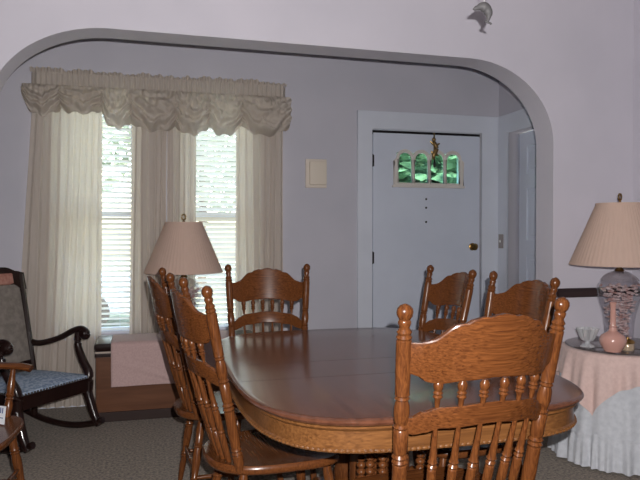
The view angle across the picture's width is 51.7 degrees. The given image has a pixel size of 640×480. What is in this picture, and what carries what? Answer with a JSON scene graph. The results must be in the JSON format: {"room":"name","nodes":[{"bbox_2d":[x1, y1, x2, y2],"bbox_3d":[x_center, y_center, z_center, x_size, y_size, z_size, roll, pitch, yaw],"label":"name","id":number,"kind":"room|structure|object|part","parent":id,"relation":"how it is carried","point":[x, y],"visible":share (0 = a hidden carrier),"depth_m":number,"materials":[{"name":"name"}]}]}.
{"room":"dining room","nodes":[
{"label":"dining room","id":0,"kind":"room"},
{"bbox_2d":[0,38,498,376],"bbox_3d":[-0.727,-0.186,5.010,4.790,2.720,0.160,0,1,-15],"label":"wall","id":1,"kind":"structure","parent":0,"point":[326,93],"depth_m":5.10,"materials":[{"name":"grey paint"}]},
{"bbox_2d":[40,405,85,408],"bbox_3d":[-1.327,1.123,4.777,3.300,0.110,0.018,0,1,-15],"label":"baseboard","id":2,"kind":"structure","parent":1,"relation":"attached to","point":[80,405],"depth_m":4.64,"materials":[{"name":"paint"}]},
{"bbox_2d":[65,127,131,340],"bbox_3d":[-1.606,-0.154,4.737,0.610,1.714,0.155,0,1,-15],"label":"window","id":3,"kind":"structure","parent":1,"relation":"in","point":[131,127],"depth_m":4.81,"materials":[{"name":"paint"}]},
{"bbox_2d":[101,117,131,333],"bbox_3d":[-1.603,-0.168,4.724,0.534,1.684,0.044,0,1,-15],"label":"window blind","id":4,"kind":"object","parent":3,"relation":"attached to","point":[126,329],"visible":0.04,"depth_m":4.76,"materials":[{"name":"paint"}]},
{"bbox_3d":[-1.603,0.665,4.737,0.534,0.018,0.028,0,1,-15],"label":"rail","id":5,"kind":"part","parent":4,"relation":"part of","materials":[{"name":"paint"}]},
{"bbox_3d":[-1.448,-0.162,4.766,0.002,1.660,0.002,0,1,-15],"label":"cord","id":6,"kind":"part","parent":4,"relation":"part of","materials":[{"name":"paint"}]},
{"bbox_3d":[-1.620,-0.168,4.787,0.548,1.688,0.050,0,1,-15],"label":"frame","id":7,"kind":"part","parent":3,"relation":"part of","materials":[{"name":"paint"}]},
{"bbox_2d":[21,66,291,136],"bbox_3d":[-1.116,-0.967,4.692,1.850,0.429,0.230,0,1,-15],"label":"valance","id":8,"kind":"object","parent":1,"relation":"attached to","point":[193,106],"visible":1,"depth_m":4.66,"materials":[{"name":"fabric"}]},
{"bbox_2d":[16,108,102,408],"bbox_3d":[-1.813,0.023,4.588,0.590,2.285,0.044,0,1,-15],"label":"sheer curtain","id":9,"kind":"object","parent":8,"relation":"hanging from","point":[62,254],"visible":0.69,"depth_m":4.60,"materials":[{"name":"beige fabric"}]},
{"bbox_2d":[129,125,166,333],"bbox_3d":[-1.234,0.021,4.743,0.278,2.285,0.045,0,1,-15],"label":"sheer curtain","id":10,"kind":"object","parent":8,"relation":"hanging from","point":[149,149],"visible":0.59,"depth_m":4.74,"materials":[{"name":"beige fabric"}]},
{"bbox_2d":[167,127,195,306],"bbox_3d":[-1.008,0.020,4.804,0.213,2.285,0.043,0,1,-15],"label":"sheer curtain","id":11,"kind":"object","parent":8,"relation":"hanging from","point":[181,147],"visible":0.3,"depth_m":4.80,"materials":[{"name":"beige fabric"}]},
{"bbox_2d":[235,126,282,332],"bbox_3d":[-0.453,0.018,4.953,0.367,2.285,0.042,0,1,-15],"label":"sheer curtain","id":12,"kind":"object","parent":8,"relation":"hanging from","point":[259,158],"visible":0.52,"depth_m":4.95,"materials":[{"name":"beige fabric"}]},
{"bbox_2d":[195,128,235,328],"bbox_3d":[-0.767,-0.171,4.948,0.544,1.684,0.044,0,1,-15],"label":"window blind","id":13,"kind":"object","parent":1,"relation":"attached to","point":[215,234],"visible":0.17,"depth_m":4.95,"materials":[{"name":"paint"}]},
{"bbox_2d":[196,216,235,216],"bbox_3d":[-0.771,-0.157,4.960,0.620,1.714,0.155,0,1,-15],"label":"window","id":14,"kind":"structure","parent":1,"relation":"in","point":[196,216],"depth_m":4.99,"materials":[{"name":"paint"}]},
{"bbox_2d":[305,159,326,187],"bbox_3d":[-0.028,-0.513,5.088,0.168,0.222,0.046,0,1,-15],"label":"door chime","id":15,"kind":"object","parent":1,"relation":"attached to","point":[315,169],"visible":1,"depth_m":5.07,"materials":[{"name":"beige plastic"}]},
{"bbox_2d":[372,129,477,133],"bbox_3d":[0.844,0.137,5.459,0.981,2.060,0.112,0,1,-15],"label":"trim","id":16,"kind":"structure","parent":1,"relation":"attached to","point":[372,129],"depth_m":5.39,"materials":[{"name":"paint"}]},
{"bbox_2d":[372,130,479,333],"bbox_3d":[0.869,0.143,5.348,0.951,2.032,0.105,0,1,-15],"label":"door","id":17,"kind":"structure","parent":1,"relation":"in","point":[416,226],"depth_m":5.33,"materials":[{"name":"paint"}]},
{"bbox_3d":[0.879,-0.579,5.341,0.607,0.283,0.022,0,1,-15],"label":"lite frame","id":18,"kind":"part","parent":17,"relation":"part of","materials":[{"name":"white wood"}]},
{"bbox_3d":[0.881,-0.431,5.337,0.631,0.018,0.034,0,1,-15],"label":"lite sill","id":19,"kind":"part","parent":17,"relation":"part of","materials":[{"name":"white wood"}]},
{"bbox_3d":[0.882,-0.579,5.330,0.619,0.295,0.014,0,1,-15],"label":"arch moulding","id":20,"kind":"part","parent":17,"relation":"part of","materials":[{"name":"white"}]},
{"bbox_2d":[430,132,439,166],"bbox_3d":[0.927,-0.728,5.323,0.072,0.284,0.055,0,1,21],"label":"hanger","id":21,"kind":"object","parent":17,"relation":"hanging from","point":[434,152],"visible":1,"depth_m":5.31,"materials":[{"name":"gold metal"}]},
{"bbox_3d":[1.266,0.056,5.430,0.062,0.062,0.060,0,1,-15],"label":"knob","id":22,"kind":"part","parent":17,"relation":"part of","materials":[{"name":"gold metal"}]},
{"bbox_2d":[357,110,498,327],"bbox_3d":[0.893,0.074,5.354,1.241,2.190,0.022,0,1,-15],"label":"trim","id":23,"kind":"structure","parent":1,"relation":"attached to","point":[487,126],"depth_m":5.30,"materials":[{"name":"paint"}]},
{"bbox_2d":[0,0,633,341],"bbox_3d":[-0.886,-0.163,3.477,6.090,2.720,0.180,0,1,-15],"label":"wall","id":24,"kind":"structure","parent":0,"point":[569,63],"depth_m":3.93,"materials":[{"name":"paint"}]},
{"bbox_2d":[556,287,631,297],"bbox_3d":[1.700,0.322,4.073,0.550,0.057,0.022,0,1,-15],"label":"trim","id":25,"kind":"structure","parent":24,"relation":"attached to","point":[596,291],"depth_m":4.04,"materials":[{"name":"brown wood"}]},
{"bbox_2d":[0,406,639,479],"bbox_3d":[-0.202,1.273,1.161,6.400,0.080,7.910,0,1,-15],"label":"floor","id":26,"kind":"structure","parent":0,"point":[144,449],"depth_m":3.64,"materials":[{"name":"carpet"}]},
{"bbox_2d":[0,362,33,479],"bbox_3d":[-1.534,0.678,2.622,0.615,1.069,0.642,0,1,-10],"label":"armchair","id":27,"kind":"object","parent":26,"relation":"on","point":[13,425],"visible":0.97,"depth_m":2.86,"materials":[{"name":"brown wood"}]},
{"bbox_2d":[0,406,5,424],"bbox_3d":[-1.365,0.738,2.792,0.090,0.075,0.012,0,1,23],"label":"price tag","id":28,"kind":"object","parent":27,"relation":"on","point":[2,408],"visible":1,"depth_m":2.78,"materials":[{"name":"white paper"}]},
{"bbox_3d":[-1.475,0.795,2.636,0.492,0.037,0.519,0,1,-10],"label":"seat","id":29,"kind":"part","parent":27,"relation":"part of","materials":[{"name":"brown wood"}]},
{"bbox_3d":[-1.314,1.005,2.878,0.042,0.407,0.107,1,1,36],"label":"leg","id":30,"kind":"part","parent":27,"relation":"part of","materials":[{"name":"brown wood"}]},
{"bbox_3d":[-1.506,0.568,2.899,0.455,0.047,0.078,0,1,-16],"label":"arm","id":31,"kind":"part","parent":27,"relation":"part of","materials":[{"name":"brown wood"}]},
{"bbox_2d":[0,267,104,453],"bbox_3d":[-1.769,0.680,3.956,0.732,1.019,0.622,0,1,25],"label":"rocking chair","id":32,"kind":"object","parent":26,"relation":"on","point":[35,388],"visible":0.94,"depth_m":4.08,"materials":[{"name":"brown wood"}]},
{"bbox_3d":[-1.895,0.618,3.713,0.488,0.148,0.060,1,1,30],"label":"arm","id":33,"kind":"part","parent":32,"relation":"part of","materials":[{"name":"brown wood"}]},
{"bbox_2d":[0,285,29,361],"bbox_3d":[-2.002,0.528,4.063,0.149,0.480,0.446,0,1,25],"label":"cushion","id":34,"kind":"object","parent":32,"relation":"on","point":[14,316],"depth_m":4.18,"materials":[{"name":"grey fabric"}]},
{"bbox_3d":[-1.630,1.042,3.610,0.142,0.232,0.063,0,1,25],"label":"leg","id":35,"kind":"part","parent":32,"relation":"part of","materials":[{"name":"brown wood"}]},
{"bbox_3d":[-1.903,0.579,4.283,0.190,0.718,0.045,1,1,30],"label":"post","id":36,"kind":"part","parent":32,"relation":"part of","materials":[{"name":"brown wood"}]},
{"bbox_3d":[-1.838,1.026,4.253,0.040,0.204,0.060,-1,1,-38],"label":"leg","id":37,"kind":"part","parent":32,"relation":"part of","materials":[{"name":"brown wood"}]},
{"bbox_2d":[0,370,86,394],"bbox_3d":[-1.742,0.832,3.946,0.452,0.047,0.542,0,1,25],"label":"seat cushion","id":38,"kind":"object","parent":32,"relation":"on","point":[35,382],"depth_m":3.87,"materials":[{"name":"blue fabric"}]},
{"bbox_3d":[-1.742,0.895,3.947,0.460,0.080,0.550,0,1,25],"label":"seat frame","id":39,"kind":"part","parent":32,"relation":"part of","materials":[{"name":"brown wood"}]},
{"bbox_3d":[-1.737,0.850,3.944,0.463,0.015,0.562,0,1,25],"label":"nail trim","id":40,"kind":"part","parent":32,"relation":"part of","materials":[{"name":"grey"}]},
{"bbox_3d":[-1.664,0.611,4.207,0.488,0.148,0.060,0,1,20],"label":"arm","id":41,"kind":"part","parent":32,"relation":"part of","materials":[{"name":"brown wood"}]},
{"bbox_3d":[-1.410,1.035,4.081,0.142,0.232,0.063,0,1,25],"label":"leg","id":42,"kind":"part","parent":32,"relation":"part of","materials":[{"name":"brown wood"}]},
{"bbox_2d":[94,330,252,421],"bbox_3d":[-0.987,0.923,4.582,1.082,0.515,0.359,0,1,-15],"label":"cedar chest","id":43,"kind":"object","parent":26,"relation":"on","point":[126,403],"visible":0.33,"depth_m":4.34,"materials":[{"name":"brown wood"}]},
{"bbox_3d":[-0.986,0.746,4.580,1.072,0.026,0.347,0,1,-15],"label":"moulding","id":44,"kind":"part","parent":43,"relation":"part of","materials":[{"name":"brown wood"}]},
{"bbox_2d":[111,330,235,386],"bbox_3d":[-0.998,0.805,4.537,0.825,0.290,0.353,0,1,-15],"label":"cloth","id":45,"kind":"object","parent":43,"relation":"on","point":[136,359],"visible":0.43,"depth_m":4.34,"materials":[{"name":"pink fabric"}]},
{"bbox_2d":[144,214,222,305],"bbox_3d":[-0.930,0.241,4.512,0.530,0.842,0.530,0,1,-15],"label":"table lamp","id":46,"kind":"object","parent":45,"relation":"on","point":[183,248],"visible":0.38,"depth_m":4.35,"materials":[{"name":"beige fabric"}]},
{"bbox_3d":[-0.930,0.049,4.509,0.531,0.345,0.531,-1,1,-35],"label":"lamp shade","id":47,"kind":"part","parent":46,"relation":"part of","materials":[{"name":"fabric"}]},
{"bbox_3d":[-0.985,0.695,4.575,1.080,0.058,0.351,0,1,-15],"label":"lid","id":48,"kind":"part","parent":43,"relation":"part of","materials":[{"name":"brown wood"}]},
{"bbox_2d":[147,267,283,479],"bbox_3d":[-0.503,0.670,3.130,0.614,1.068,0.470,0,1,-18],"label":"dining chair","id":49,"kind":"object","parent":26,"relation":"on","point":[186,406],"visible":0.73,"depth_m":2.96,"materials":[{"name":"brown wood"}]},
{"bbox_3d":[-0.734,0.254,3.048,0.124,0.180,0.410,0,1,-18],"label":"crest rail","id":50,"kind":"part","parent":49,"relation":"part of","materials":[{"name":"brown wood"}]},
{"bbox_3d":[-0.695,0.442,3.063,0.102,0.089,0.386,0,1,-18],"label":"rail","id":51,"kind":"part","parent":49,"relation":"part of","materials":[{"name":"brown wood"}]},
{"bbox_3d":[-0.711,0.489,3.263,0.147,0.588,0.041,0,1,-1],"label":"post","id":52,"kind":"part","parent":49,"relation":"part of","materials":[{"name":"brown wood"}]},
{"bbox_3d":[-0.592,0.495,2.893,0.147,0.588,0.041,-1,1,-34],"label":"post","id":53,"kind":"part","parent":49,"relation":"part of","materials":[{"name":"brown wood"}]},
{"bbox_3d":[-0.660,0.999,3.271,0.102,0.407,0.042,0,1,22],"label":"leg","id":54,"kind":"part","parent":49,"relation":"part of","materials":[{"name":"brown wood"}]},
{"bbox_3d":[-0.551,1.004,2.930,0.042,0.407,0.102,1,1,32],"label":"leg","id":55,"kind":"part","parent":49,"relation":"part of","materials":[{"name":"brown wood"}]},
{"bbox_3d":[-0.446,0.787,3.148,0.492,0.037,0.448,0,1,-18],"label":"seat","id":56,"kind":"part","parent":49,"relation":"part of","materials":[{"name":"brown wood"}]},
{"bbox_3d":[-0.201,1.003,3.042,0.102,0.407,0.042,0,1,22],"label":"leg","id":57,"kind":"part","parent":49,"relation":"part of","materials":[{"name":"brown wood"}]},
{"bbox_2d":[170,277,340,479],"bbox_3d":[-0.250,0.680,2.478,0.614,1.068,0.470,0,1,-22],"label":"dining chair","id":58,"kind":"object","parent":26,"relation":"on","point":[243,454],"visible":0.98,"depth_m":2.31,"materials":[{"name":"brown wood"}]},
{"bbox_3d":[-0.476,0.264,2.382,0.124,0.180,0.410,0,1,-22],"label":"crest rail","id":59,"kind":"part","parent":58,"relation":"part of","materials":[{"name":"brown wood"}]},
{"bbox_3d":[-0.469,0.499,2.598,0.147,0.588,0.041,0,1,-6],"label":"post","id":60,"kind":"part","parent":58,"relation":"part of","materials":[{"name":"brown wood"}]},
{"bbox_3d":[-0.438,0.452,2.400,0.102,0.089,0.386,0,1,-22],"label":"rail","id":61,"kind":"part","parent":58,"relation":"part of","materials":[{"name":"brown wood"}]},
{"bbox_3d":[-0.418,1.009,2.610,0.102,0.407,0.042,0,1,18],"label":"leg","id":62,"kind":"part","parent":58,"relation":"part of","materials":[{"name":"brown wood"}]},
{"bbox_3d":[-0.323,0.505,2.238,0.147,0.588,0.041,-1,1,-39],"label":"post","id":63,"kind":"part","parent":58,"relation":"part of","materials":[{"name":"brown wood"}]},
{"bbox_3d":[-0.284,1.014,2.278,0.042,0.407,0.102,0,1,28],"label":"leg","id":64,"kind":"part","parent":58,"relation":"part of","materials":[{"name":"brown wood"}]},
{"bbox_3d":[-0.196,0.797,2.503,0.492,0.037,0.448,0,1,-22],"label":"seat","id":65,"kind":"part","parent":58,"relation":"part of","materials":[{"name":"brown wood"}]},
{"bbox_3d":[-0.078,1.007,2.748,0.042,0.407,0.102,0,1,28],"label":"leg","id":66,"kind":"part","parent":58,"relation":"part of","materials":[{"name":"brown wood"}]},
{"bbox_3d":[0.057,1.012,2.416,0.102,0.407,0.042,0,1,18],"label":"leg","id":67,"kind":"part","parent":58,"relation":"part of","materials":[{"name":"brown wood"}]},
{"bbox_2d":[225,264,316,479],"bbox_3d":[-0.258,0.667,3.371,0.470,1.068,0.614,0,1,-7],"label":"dining chair","id":68,"kind":"object","parent":26,"relation":"on","point":[265,283],"visible":0.44,"depth_m":3.59,"materials":[{"name":"brown wood"}]},
{"bbox_3d":[-0.469,0.486,3.501,0.041,0.588,0.147,0,1,-23],"label":"post","id":69,"kind":"part","parent":68,"relation":"part of","materials":[{"name":"brown wood"}]},
{"bbox_3d":[-0.403,1.002,3.097,0.042,0.407,0.102,1,1,33],"label":"leg","id":70,"kind":"part","parent":68,"relation":"part of","materials":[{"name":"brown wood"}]},
{"bbox_3d":[-0.286,0.245,3.607,0.410,0.180,0.124,0,1,-7],"label":"crest rail","id":71,"kind":"part","parent":68,"relation":"part of","materials":[{"name":"brown wood"}]},
{"bbox_3d":[-0.281,0.434,3.568,0.386,0.089,0.102,0,1,-7],"label":"rail","id":72,"kind":"part","parent":68,"relation":"part of","materials":[{"name":"brown wood"}]},
{"bbox_3d":[-0.083,0.485,3.548,0.041,0.588,0.147,0,1,10],"label":"post","id":73,"kind":"part","parent":68,"relation":"part of","materials":[{"name":"brown wood"}]},
{"bbox_3d":[-0.048,1.001,3.140,0.102,0.407,0.042,1,1,43],"label":"leg","id":74,"kind":"part","parent":68,"relation":"part of","materials":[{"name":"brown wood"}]},
{"bbox_2d":[222,328,583,479],"bbox_3d":[0.192,0.837,2.627,1.147,0.734,1.632,0,1,-15],"label":"dining table","id":75,"kind":"object","parent":26,"relation":"on","point":[320,390],"visible":0.56,"depth_m":2.12,"materials":[{"name":"brown wood"}]},
{"bbox_3d":[0.114,0.821,2.916,0.110,0.490,0.110,0,1,-15],"label":"pedestal post","id":76,"kind":"part","parent":75,"relation":"part of","materials":[{"name":"brown wood"}]},
{"bbox_3d":[0.270,0.830,2.337,0.110,0.490,0.110,0,1,-15],"label":"pedestal post","id":77,"kind":"part","parent":75,"relation":"part of","materials":[{"name":"brown wood"}]},
{"bbox_2d":[409,265,476,469],"bbox_3d":[0.436,0.669,3.225,0.614,1.068,0.470,0,1,-18],"label":"dining chair","id":78,"kind":"object","parent":26,"relation":"on","point":[456,288],"visible":0.31,"depth_m":3.36,"materials":[{"name":"brown wood"}]},
{"bbox_3d":[0.486,0.997,3.432,0.042,0.407,0.102,1,1,33],"label":"leg","id":79,"kind":"part","parent":78,"relation":"part of","materials":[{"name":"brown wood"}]},
{"bbox_3d":[0.528,0.486,3.453,0.147,0.588,0.041,-1,1,-34],"label":"post","id":80,"kind":"part","parent":78,"relation":"part of","materials":[{"name":"brown wood"}]},
{"bbox_3d":[0.630,0.439,3.281,0.102,0.089,0.386,0,1,-18],"label":"rail","id":81,"kind":"part","parent":78,"relation":"part of","materials":[{"name":"brown wood"}]},
{"bbox_3d":[0.669,0.250,3.290,0.124,0.180,0.410,0,1,-18],"label":"crest rail","id":82,"kind":"part","parent":78,"relation":"part of","materials":[{"name":"brown wood"}]},
{"bbox_3d":[0.645,0.492,3.083,0.147,0.588,0.041,0,1,-1],"label":"post","id":83,"kind":"part","parent":78,"relation":"part of","materials":[{"name":"brown wood"}]},
{"bbox_2d":[352,297,569,479],"bbox_3d":[0.365,0.688,1.950,0.530,1.068,0.614,0,1,-20],"label":"dining chair","id":84,"kind":"object","parent":26,"relation":"on","point":[504,345],"visible":1,"depth_m":1.70,"materials":[{"name":"brown wood"}]},
{"bbox_3d":[0.211,0.513,1.725,0.046,0.588,0.149,0,1,0],"label":"post","id":85,"kind":"part","parent":84,"relation":"part of","materials":[{"name":"brown wood"}]},
{"bbox_3d":[0.344,0.804,2.007,0.506,0.037,0.492,0,1,-20],"label":"seat","id":86,"kind":"part","parent":84,"relation":"part of","materials":[{"name":"brown wood"}]},
{"bbox_3d":[0.433,0.462,1.756,0.436,0.089,0.102,0,1,-20],"label":"rail","id":87,"kind":"part","parent":84,"relation":"part of","materials":[{"name":"brown wood"}]},
{"bbox_3d":[0.447,0.274,1.714,0.463,0.180,0.124,0,1,-20],"label":"crest rail","id":88,"kind":"part","parent":84,"relation":"part of","materials":[{"name":"brown wood"}]},
{"bbox_3d":[0.624,0.510,1.875,0.046,0.588,0.149,-1,1,-39],"label":"post","id":89,"kind":"part","parent":84,"relation":"part of","materials":[{"name":"brown wood"}]},
{"bbox_2d":[423,271,559,479],"bbox_3d":[0.637,0.677,2.709,0.614,1.068,0.470,0,1,-18],"label":"dining chair","id":90,"kind":"object","parent":26,"relation":"on","point":[534,299],"visible":0.19,"depth_m":2.77,"materials":[{"name":"brown wood"}]},
{"bbox_3d":[0.447,1.012,2.462,0.042,0.407,0.102,1,1,32],"label":"leg","id":91,"kind":"part","parent":90,"relation":"part of","materials":[{"name":"brown wood"}]},
{"bbox_3d":[0.582,0.794,2.691,0.492,0.037,0.448,0,1,-18],"label":"seat","id":92,"kind":"part","parent":90,"relation":"part of","materials":[{"name":"brown wood"}]},
{"bbox_3d":[0.726,0.494,2.938,0.147,0.588,0.041,-1,1,-35],"label":"post","id":93,"kind":"part","parent":90,"relation":"part of","materials":[{"name":"brown wood"}]},
{"bbox_3d":[0.797,1.010,2.576,0.102,0.407,0.042,0,1,22],"label":"leg","id":94,"kind":"part","parent":90,"relation":"part of","materials":[{"name":"brown wood"}]},
{"bbox_3d":[0.869,0.258,2.777,0.124,0.180,0.410,0,1,-18],"label":"crest rail","id":95,"kind":"part","parent":90,"relation":"part of","materials":[{"name":"brown wood"}]},
{"bbox_3d":[0.848,0.500,2.569,0.147,0.588,0.041,0,1,-2],"label":"post","id":96,"kind":"part","parent":90,"relation":"part of","materials":[{"name":"brown wood"}]},
{"bbox_3d":[1.673,0.897,3.682,0.576,0.595,0.576,0,1,-15],"label":"side table","id":97,"kind":"object","parent":26,"relation":"on","visible":0},
{"bbox_2d":[547,372,639,475],"bbox_3d":[1.673,0.890,3.683,0.773,0.585,0.757,0,1,-15],"label":"tablecloth","id":98,"kind":"object","parent":97,"relation":"on","point":[607,440],"visible":0.47,"depth_m":3.39,"materials":[{"name":"white fabric"}]},
{"bbox_2d":[556,338,639,414],"bbox_3d":[1.672,0.757,3.681,0.709,0.325,0.708,0,1,-15],"label":"topper","id":99,"kind":"object","parent":98,"relation":"on","point":[600,374],"visible":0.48,"depth_m":3.46,"materials":[{"name":"pink fabric"}]},
{"bbox_3d":[1.673,0.586,3.677,0.580,0.011,0.580,0,1,-15],"label":"glass tabletop","id":100,"kind":"object","parent":99,"relation":"on","visible":0},
{"bbox_2d":[576,327,598,347],"bbox_3d":[1.457,0.530,3.593,0.122,0.102,0.122,0,1,-15],"label":"cup","id":101,"kind":"object","parent":100,"relation":"on","point":[588,334],"visible":1,"depth_m":3.57,"materials":[{"name":"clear glass"}]},
{"bbox_2d":[569,193,639,338],"bbox_3d":[1.670,0.159,3.680,0.530,0.842,0.530,-1,1,-38],"label":"table lamp","id":102,"kind":"object","parent":100,"relation":"on","point":[610,237],"visible":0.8,"depth_m":3.55,"materials":[{"name":"beige fabric"}]},
{"bbox_3d":[1.670,-0.033,3.678,0.531,0.345,0.531,-1,1,-35],"label":"lamp shade","id":103,"kind":"part","parent":102,"relation":"part of","materials":[{"name":"fabric"}]},
{"bbox_2d":[599,302,626,352],"bbox_3d":[1.534,0.455,3.457,0.136,0.256,0.136,0,1,-15],"label":"bud vase","id":104,"kind":"object","parent":100,"relation":"on","point":[613,341],"visible":1,"depth_m":3.42,"materials":[{"name":"pink ceramic"}]},
{"bbox_2d":[623,337,634,350],"bbox_3d":[1.628,0.548,3.494,0.074,0.070,0.074,0,1,-15],"label":"jar","id":105,"kind":"object","parent":100,"relation":"on","point":[630,346],"visible":0.73,"depth_m":3.46,"materials":[{"name":"gold metal"}]},
{"bbox_3d":[1.628,0.529,3.494,0.074,0.032,0.074,0,1,-15],"label":"jar lid","id":106,"kind":"part","parent":105,"relation":"part of","materials":[{"name":"gold metal"}]},
{"bbox_2d":[499,81,533,289],"bbox_3d":[1.723,-0.185,4.927,0.140,2.720,1.270,0,1,-15],"label":"wall","id":107,"kind":"structure","parent":0,"point":[509,102],"depth_m":5.38,"materials":[{"name":"grey paint"}]},
{"bbox_2d":[498,234,502,247],"bbox_3d":[1.485,0.010,5.435,0.018,0.115,0.072,0,1,-15],"label":"light switch","id":108,"kind":"object","parent":107,"relation":"attached to","point":[500,236],"visible":1,"depth_m":5.44,"materials":[{"name":"grey"}]},
{"bbox_2d":[498,108,532,293],"bbox_3d":[1.634,0.080,4.953,0.020,2.190,1.120,0,1,-15],"label":"trim","id":109,"kind":"structure","parent":107,"relation":"attached to","point":[520,119],"depth_m":5.39,"materials":[{"name":"paint"}]},
{"bbox_2d":[519,130,535,282],"bbox_3d":[1.752,0.152,4.986,0.034,2.024,0.852,0,1,-15],"label":"door","id":110,"kind":"structure","parent":107,"relation":"in","point":[527,161],"depth_m":5.28,"materials":[{"name":"paint"}]},
{"bbox_3d":[1.754,0.152,4.987,0.030,2.020,0.848,0,1,-15],"label":"panel","id":111,"kind":"part","parent":110,"relation":"part of","materials":[{"name":"paint"}]},
{"bbox_2d":[631,0,639,339],"bbox_3d":[2.823,-0.128,1.169,0.120,2.720,6.200,0,1,-15],"label":"wall","id":112,"kind":"structure","parent":0,"point":[635,335],"depth_m":4.11,"materials":[{"name":"paint"}]},
{"bbox_2d":[632,287,639,296],"bbox_3d":[2.745,0.365,1.196,0.022,0.057,6.078,0,1,-15],"label":"trim","id":113,"kind":"structure","parent":112,"relation":"attached to","point":[638,289],"depth_m":4.08,"materials":[{"name":"brown wood"}]},
{"bbox_3d":[-0.202,-1.527,1.119,6.400,0.080,7.910,0,1,-15],"label":"ceiling","id":114,"kind":"structure","parent":0,"visible":0},
{"bbox_2d":[473,0,492,24],"bbox_3d":[0.533,-1.106,2.161,0.070,0.794,0.033,0,1,-15],"label":"pull chain","id":115,"kind":"object","parent":114,"relation":"hanging from","point":[484,7],"visible":1,"depth_m":2.16,"materials":[{"name":"white"}]},
{"label":"outside","id":116,"kind":"structure","parent":0,"visible":0},
{"bbox_2d":[102,259,234,326],"bbox_3d":[-5.856,1.379,21.878,50.000,0.080,34.750,0,1,-15],"label":"ground","id":117,"kind":"structure","parent":116,"point":[103,263],"depth_m":17.64,"materials":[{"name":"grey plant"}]},
{"bbox_2d":[101,273,129,326],"bbox_3d":[-5.283,0.810,11.229,4.300,1.380,1.640,0,1,-19],"label":"parked car","id":118,"kind":"object","parent":117,"relation":"on","point":[103,274],"visible":0.13,"depth_m":11.03,"materials":[{"name":"blue paint"}]},
{"bbox_2d":[102,120,130,190],"bbox_3d":[-6.369,-1.374,13.855,4.723,5.696,4.835,0,1,-15],"label":"shade tree","id":119,"kind":"object","parent":117,"relation":"on","point":[106,163],"visible":0.02,"depth_m":14.24,"materials":[{"name":"green plant"}]},
{"bbox_2d":[104,126,235,287],"bbox_3d":[-3.372,-1.885,18.748,5.388,6.569,5.291,0,1,-15],"label":"shade tree","id":120,"kind":"object","parent":117,"relation":"on","point":[129,174],"visible":0.06,"depth_m":18.23,"materials":[{"name":"green plant"}]},
{"bbox_2d":[399,153,456,183],"bbox_3d":[1.637,-0.097,8.937,3.353,3.301,3.180,0,1,-15],"label":"bush","id":121,"kind":"object","parent":117,"relation":"on","point":[404,159],"visible":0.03,"depth_m":7.80,"materials":[{"name":"green plant"}]}
]}

